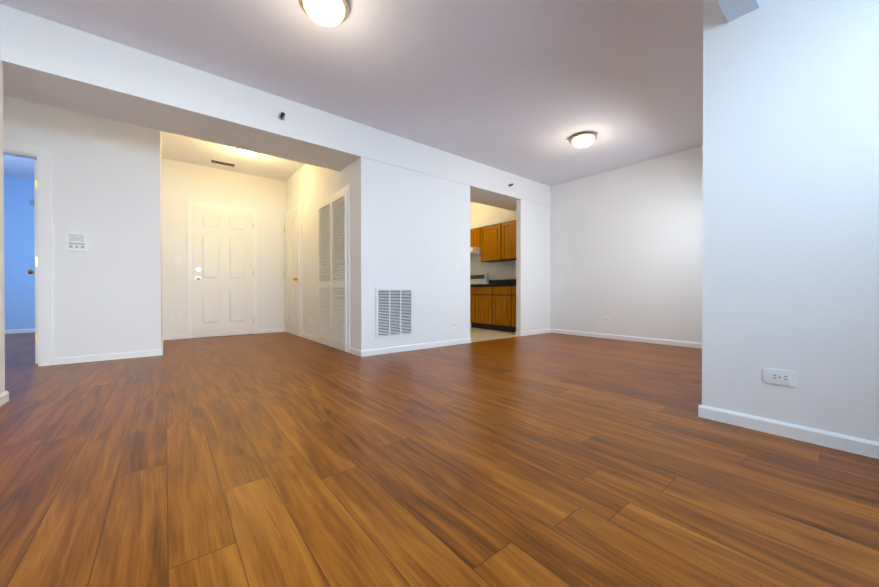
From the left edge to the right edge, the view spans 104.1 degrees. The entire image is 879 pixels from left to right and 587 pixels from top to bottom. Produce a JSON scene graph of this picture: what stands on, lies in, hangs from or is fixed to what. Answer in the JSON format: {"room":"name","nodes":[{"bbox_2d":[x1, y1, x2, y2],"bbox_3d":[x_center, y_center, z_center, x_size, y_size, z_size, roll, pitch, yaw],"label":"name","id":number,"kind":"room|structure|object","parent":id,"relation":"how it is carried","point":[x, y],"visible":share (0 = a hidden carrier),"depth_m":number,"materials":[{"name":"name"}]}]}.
{"room":"empty living room","nodes":[
{"label":"empty living room","id":0,"kind":"room"},
{"bbox_2d":[0,26,4,393],"bbox_3d":[-1.506,-0.667,0.488,0.120,2.750,4.300,0,0,-39],"label":"wall","id":1,"kind":"structure","parent":0,"point":[2,350],"depth_m":2.15,"materials":[{"name":"white paint"}]},
{"bbox_2d":[0,391,8,406],"bbox_3d":[-1.458,0.673,0.541,0.013,0.068,4.313,0,0,-39],"label":"baseboard","id":2,"kind":"structure","parent":1,"relation":"attached to","point":[4,397],"depth_m":2.17,"materials":[{"name":"white wood"}]},
{"bbox_2d":[4,175,34,329],"bbox_3d":[-6.779,-0.699,6.256,2.683,2.750,0.100,0,0,-39],"label":"wall","id":3,"kind":"structure","parent":0,"point":[19,258],"depth_m":5.84,"materials":[{"name":"blue paint"}]},
{"bbox_2d":[5,328,34,333],"bbox_3d":[-6.800,0.643,6.175,2.600,0.068,0.013,0,0,-39],"label":"baseboard","id":4,"kind":"structure","parent":3,"relation":"attached to","point":[11,331],"depth_m":5.86,"materials":[{"name":"white wood"}]},
{"bbox_2d":[3,95,160,364],"bbox_3d":[-4.083,-0.682,3.107,2.413,2.750,0.110,0,0,-39],"label":"wall","id":5,"kind":"structure","parent":0,"point":[106,198],"depth_m":3.52,"materials":[{"name":"white paint"}]},
{"bbox_2d":[3,141,51,365],"bbox_3d":[-4.154,-0.346,3.039,0.975,2.080,0.128,0,0,-39],"label":"door frame","id":6,"kind":"structure","parent":5,"relation":"attached to","point":[45,253],"depth_m":3.26,"materials":[{"name":"white wood"}]},
{"bbox_2d":[28,160,37,363],"bbox_3d":[-4.218,-0.307,3.580,0.227,1.975,0.778,0,0,-39],"label":"open bedroom door","id":7,"kind":"structure","parent":5,"relation":"in","point":[31,271],"depth_m":3.33,"materials":[{"name":"white wood"}]},
{"bbox_2d":[66,232,87,251],"bbox_3d":[-3.603,-0.508,3.403,0.148,0.180,0.030,0,0,-39],"label":"intercom","id":8,"kind":"object","parent":5,"relation":"attached to","point":[77,242],"visible":1,"depth_m":3.40,"materials":[{"name":"white plastic"}]},
{"bbox_2d":[53,349,160,364],"bbox_3d":[-3.421,0.657,3.567,0.813,0.068,0.013,0,0,-39],"label":"baseboard","id":9,"kind":"structure","parent":5,"relation":"attached to","point":[96,357],"depth_m":3.53,"materials":[{"name":"white wood"}]},
{"bbox_2d":[3,131,304,180],"bbox_3d":[-3.122,-2.010,5.888,8.200,0.050,5.238,0,0,-39],"label":"ceiling","id":10,"kind":"structure","parent":0,"point":[176,147],"depth_m":5.10,"materials":[{"name":"white paint"}]},
{"bbox_2d":[209,159,236,166],"bbox_3d":[-3.277,-1.975,5.186,0.340,0.012,0.150,0,0,-39],"label":"ceiling vent","id":11,"kind":"object","parent":10,"relation":"in","point":[222,162],"visible":1,"depth_m":5.17,"materials":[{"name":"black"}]},
{"bbox_2d":[236,148,258,157],"bbox_3d":[-2.604,-1.911,4.650,0.281,0.134,0.281,0,0,-39],"label":"light","id":12,"kind":"object","parent":10,"relation":"attached to","point":[247,154],"visible":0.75,"depth_m":4.60,"materials":[{"name":"beige glass"}]},
{"bbox_2d":[160,131,161,346],"bbox_3d":[-3.688,-0.689,4.463,0.100,2.750,1.511,0,0,-39],"label":"wall","id":13,"kind":"structure","parent":0,"point":[161,251],"depth_m":4.42,"materials":[{"name":"white paint"}]},
{"bbox_2d":[161,158,285,337],"bbox_3d":[-3.459,-0.695,5.550,1.817,2.750,0.100,0,0,-39],"label":"wall","id":14,"kind":"structure","parent":0,"point":[184,182],"depth_m":5.45,"materials":[{"name":"white paint"}]},
{"bbox_2d":[163,334,186,339],"bbox_3d":[-3.938,0.649,5.101,0.297,0.068,0.013,0,0,-39],"label":"baseboard","id":15,"kind":"structure","parent":14,"relation":"attached to","point":[172,337],"depth_m":5.09,"materials":[{"name":"white wood"}]},
{"bbox_2d":[172,314,181,318],"bbox_3d":[-3.924,0.343,5.113,0.118,0.072,0.009,0,0,-39],"label":"outlet","id":16,"kind":"object","parent":14,"relation":"attached to","point":[176,316],"visible":1,"depth_m":5.11,"materials":[{"name":"white plastic"}]},
{"bbox_2d":[187,200,256,337],"bbox_3d":[-3.423,-0.364,5.452,0.945,2.090,0.098,0,0,-39],"label":"entry door","id":17,"kind":"structure","parent":14,"relation":"in","point":[222,265],"depth_m":5.44,"materials":[{"name":"white wood"}]},
{"bbox_2d":[257,328,284,333],"bbox_3d":[-2.900,0.644,5.933,0.455,0.068,0.013,0,0,-39],"label":"baseboard","id":18,"kind":"structure","parent":14,"relation":"attached to","point":[259,331],"depth_m":5.91,"materials":[{"name":"white wood"}]},
{"bbox_2d":[0,4,550,210],"bbox_3d":[-1.250,-1.775,3.779,7.684,0.571,0.597,0,0,-39],"label":"beam","id":19,"kind":"structure","parent":0,"point":[48,62],"depth_m":2.90,"materials":[{"name":"white paint"}]},
{"bbox_2d":[278,112,284,119],"bbox_3d":[-1.463,-1.657,3.188,0.060,0.060,0.060,0,0,-39],"label":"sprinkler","id":20,"kind":"object","parent":19,"relation":"attached to","point":[281,115],"visible":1,"depth_m":3.19,"materials":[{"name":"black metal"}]},
{"bbox_2d":[0,0,703,186],"bbox_3d":[0.874,-1.861,2.436,6.280,0.050,4.375,0,0,-39],"label":"ceiling","id":21,"kind":"structure","parent":0,"point":[527,89],"depth_m":2.74,"materials":[{"name":"white paint"}]},
{"bbox_2d":[299,0,348,26],"bbox_3d":[-0.722,-1.767,2.148,0.302,0.134,0.302,0,0,-39],"label":"ceiling light","id":22,"kind":"object","parent":21,"relation":"attached to","point":[328,13],"visible":1,"depth_m":2.12,"materials":[{"name":"beige glass"}]},
{"bbox_2d":[569,131,596,148],"bbox_3d":[1.692,-1.777,4.034,0.302,0.134,0.302,0,0,-39],"label":"ceiling light","id":23,"kind":"object","parent":21,"relation":"attached to","point":[583,139],"visible":1,"depth_m":3.96,"materials":[{"name":"beige glass"}]},
{"bbox_2d":[0,332,878,586],"bbox_3d":[-1.633,0.713,4.045,8.200,0.050,10.000,0,0,-39],"label":"floor","id":24,"kind":"structure","parent":0,"point":[280,459],"depth_m":1.32,"materials":[{"name":"brown wood"}]},
{"bbox_2d":[286,157,469,349],"bbox_3d":[-1.181,-0.694,5.455,1.640,2.750,3.097,0,0,-39],"label":"wall block","id":25,"kind":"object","parent":24,"relation":"on","point":[409,228],"visible":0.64,"depth_m":4.24,"materials":[{"name":"white paint"}]},
{"bbox_2d":[284,203,301,336],"bbox_3d":[-2.470,-0.366,5.675,0.098,2.090,0.920,0,0,-39],"label":"hall door","id":26,"kind":"structure","parent":25,"relation":"attached to","point":[293,269],"depth_m":5.60,"materials":[{"name":"white wood"}]},
{"bbox_2d":[302,333,317,341],"bbox_3d":[-1.906,0.649,5.046,0.013,0.068,0.765,0,0,-39],"label":"baseboard","id":27,"kind":"structure","parent":25,"relation":"attached to","point":[310,337],"depth_m":5.01,"materials":[{"name":"white wood"}]},
{"bbox_2d":[318,185,349,352],"bbox_3d":[-1.369,-0.281,4.334,0.056,1.935,1.000,0,0,-39],"label":"louvered closet door","id":28,"kind":"structure","parent":25,"relation":"attached to","point":[333,270],"depth_m":4.25,"materials":[{"name":"white wood"}]},
{"bbox_2d":[349,347,361,356],"bbox_3d":[-0.943,0.655,3.844,0.013,0.068,0.295,0,0,-39],"label":"baseboard","id":29,"kind":"structure","parent":25,"relation":"attached to","point":[354,351],"depth_m":3.84,"materials":[{"name":"white wood"}]},
{"bbox_2d":[376,288,412,338],"bbox_3d":[-0.516,0.221,3.999,0.500,0.575,0.013,0,0,-39],"label":"air vent","id":30,"kind":"object","parent":25,"relation":"attached to","point":[394,312],"visible":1,"depth_m":3.99,"materials":[{"name":"white metal"}]},
{"bbox_2d":[360,338,470,356],"bbox_3d":[-0.213,0.653,4.245,1.653,0.068,0.013,0,0,-39],"label":"baseboard","id":31,"kind":"structure","parent":25,"relation":"attached to","point":[378,351],"depth_m":4.15,"materials":[{"name":"white wood"}]},
{"bbox_2d":[451,322,457,327],"bbox_3d":[0.203,0.421,4.580,0.118,0.072,0.009,0,0,-39],"label":"outlet","id":32,"kind":"object","parent":25,"relation":"attached to","point":[454,324],"visible":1,"depth_m":4.58,"materials":[{"name":"white plastic"}]},
{"bbox_2d":[702,0,878,441],"bbox_3d":[3.090,-0.677,2.317,2.979,2.750,1.408,0,0,-39],"label":"wall block","id":33,"kind":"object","parent":24,"relation":"on","point":[790,260],"visible":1,"depth_m":1.66,"materials":[{"name":"white paint"}]},
{"bbox_2d":[763,368,796,386],"bbox_3d":[1.681,0.413,1.692,0.009,0.072,0.118,0,0,-39],"label":"outlet","id":34,"kind":"object","parent":33,"relation":"attached to","point":[781,377],"visible":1,"depth_m":1.69,"materials":[{"name":"white plastic"}]},
{"bbox_2d":[698,404,878,458],"bbox_3d":[1.918,0.669,1.394,0.013,0.068,1.421,0,0,-39],"label":"baseboard","id":35,"kind":"structure","parent":33,"relation":"attached to","point":[860,446],"depth_m":1.65,"materials":[{"name":"white wood"}]},
{"bbox_2d":[470,201,515,228],"bbox_3d":[0.828,-1.705,7.089,0.305,0.747,2.905,0,0,-39],"label":"wall","id":36,"kind":"structure","parent":0,"point":[482,215],"depth_m":6.71,"materials":[{"name":"white paint"}]},
{"bbox_2d":[470,327,516,341],"bbox_3d":[0.229,0.673,6.554,1.923,0.004,3.013,0,0,-39],"label":"floor","id":37,"kind":"structure","parent":0,"point":[477,334],"depth_m":5.64,"materials":[{"name":"beige tile"}]},
{"bbox_2d":[470,273,488,327],"bbox_3d":[0.533,0.124,7.163,0.624,1.086,0.757,0,0,-39],"label":"stove","id":38,"kind":"object","parent":37,"relation":"on","point":[481,278],"visible":0.19,"depth_m":7.14,"materials":[{"name":"white metal"}]},
{"bbox_2d":[470,286,489,329],"bbox_3d":[1.052,0.267,6.578,0.602,0.806,0.580,0,0,-39],"label":"base cabinet","id":39,"kind":"object","parent":37,"relation":"on","point":[479,295],"depth_m":6.47,"materials":[{"name":"brown wood"}]},
{"bbox_2d":[470,279,515,286],"bbox_3d":[1.202,-0.205,6.373,0.623,0.139,1.303,0,0,-39],"label":"countertop","id":40,"kind":"structure","parent":39,"relation":"on","point":[507,282],"depth_m":6.59,"materials":[{"name":"black stone"}]},
{"bbox_2d":[490,286,505,330],"bbox_3d":[1.327,0.269,6.235,0.602,0.806,0.580,0,0,-39],"label":"base cabinet","id":41,"kind":"object","parent":37,"relation":"on","point":[492,307],"depth_m":6.12,"materials":[{"name":"brown wood"}]},
{"bbox_2d":[506,286,515,332],"bbox_3d":[1.518,0.271,5.997,0.602,0.806,0.310,0,0,-39],"label":"base cabinet","id":42,"kind":"object","parent":37,"relation":"on","point":[510,290],"depth_m":5.89,"materials":[{"name":"brown wood"}]},
{"bbox_2d":[516,199,549,331],"bbox_3d":[1.587,-0.696,5.746,0.824,2.750,0.090,0,0,-39],"label":"wall","id":43,"kind":"structure","parent":0,"point":[532,266],"depth_m":5.65,"materials":[{"name":"white paint"}]},
{"bbox_2d":[521,329,549,335],"bbox_3d":[1.615,0.645,5.710,0.814,0.068,0.013,0,0,-39],"label":"baseboard","id":44,"kind":"structure","parent":43,"relation":"attached to","point":[533,332],"depth_m":5.68,"materials":[{"name":"white wood"}]},
{"bbox_2d":[470,145,702,342],"bbox_3d":[1.898,-0.698,6.096,0.120,2.750,6.002,0,0,-39],"label":"wall","id":45,"kind":"structure","parent":0,"point":[626,249],"depth_m":4.94,"materials":[{"name":"white paint"}]},
{"bbox_2d":[470,228,477,246],"bbox_3d":[0.786,-1.129,7.141,0.303,0.400,0.453,0,0,-39],"label":"upper cabinet","id":46,"kind":"object","parent":45,"relation":"attached to","point":[473,232],"depth_m":7.01,"materials":[{"name":"brown wood"}]},
{"bbox_2d":[470,247,479,256],"bbox_3d":[0.614,-0.862,7.211,0.488,0.125,0.765,0,0,-39],"label":"range hood","id":47,"kind":"object","parent":45,"relation":"attached to","point":[474,251],"visible":0.29,"depth_m":6.82,"materials":[{"name":"white metal"}]},
{"bbox_2d":[478,224,505,262],"bbox_3d":[1.104,-0.981,6.746,0.303,0.690,0.688,0,0,-39],"label":"upper cabinet","id":48,"kind":"object","parent":45,"relation":"attached to","point":[495,243],"depth_m":6.69,"materials":[{"name":"brown wood"}]},
{"bbox_2d":[498,220,515,259],"bbox_3d":[1.447,-0.979,6.318,0.303,0.690,0.690,0,0,-39],"label":"upper cabinet","id":49,"kind":"object","parent":45,"relation":"attached to","point":[507,230],"depth_m":6.33,"materials":[{"name":"brown wood"}]},
{"bbox_2d":[602,316,609,321],"bbox_3d":[2.527,0.389,5.214,0.009,0.072,0.118,0,0,-39],"label":"outlet","id":50,"kind":"object","parent":45,"relation":"attached to","point":[607,319],"visible":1,"depth_m":5.20,"materials":[{"name":"white plastic"}]},
{"bbox_2d":[550,329,701,348],"bbox_3d":[2.820,0.650,4.847,0.013,0.068,2.867,0,0,-39],"label":"baseboard","id":51,"kind":"structure","parent":45,"relation":"attached to","point":[649,340],"depth_m":4.91,"materials":[{"name":"white wood"}]},
{"bbox_2d":[716,0,758,21],"bbox_3d":[0.353,-1.651,0.802,3.181,0.393,0.125,0,0,-39],"label":"beam","id":52,"kind":"structure","parent":0,"point":[732,10],"depth_m":1.75,"materials":[{"name":"grey paint"}]}
]}

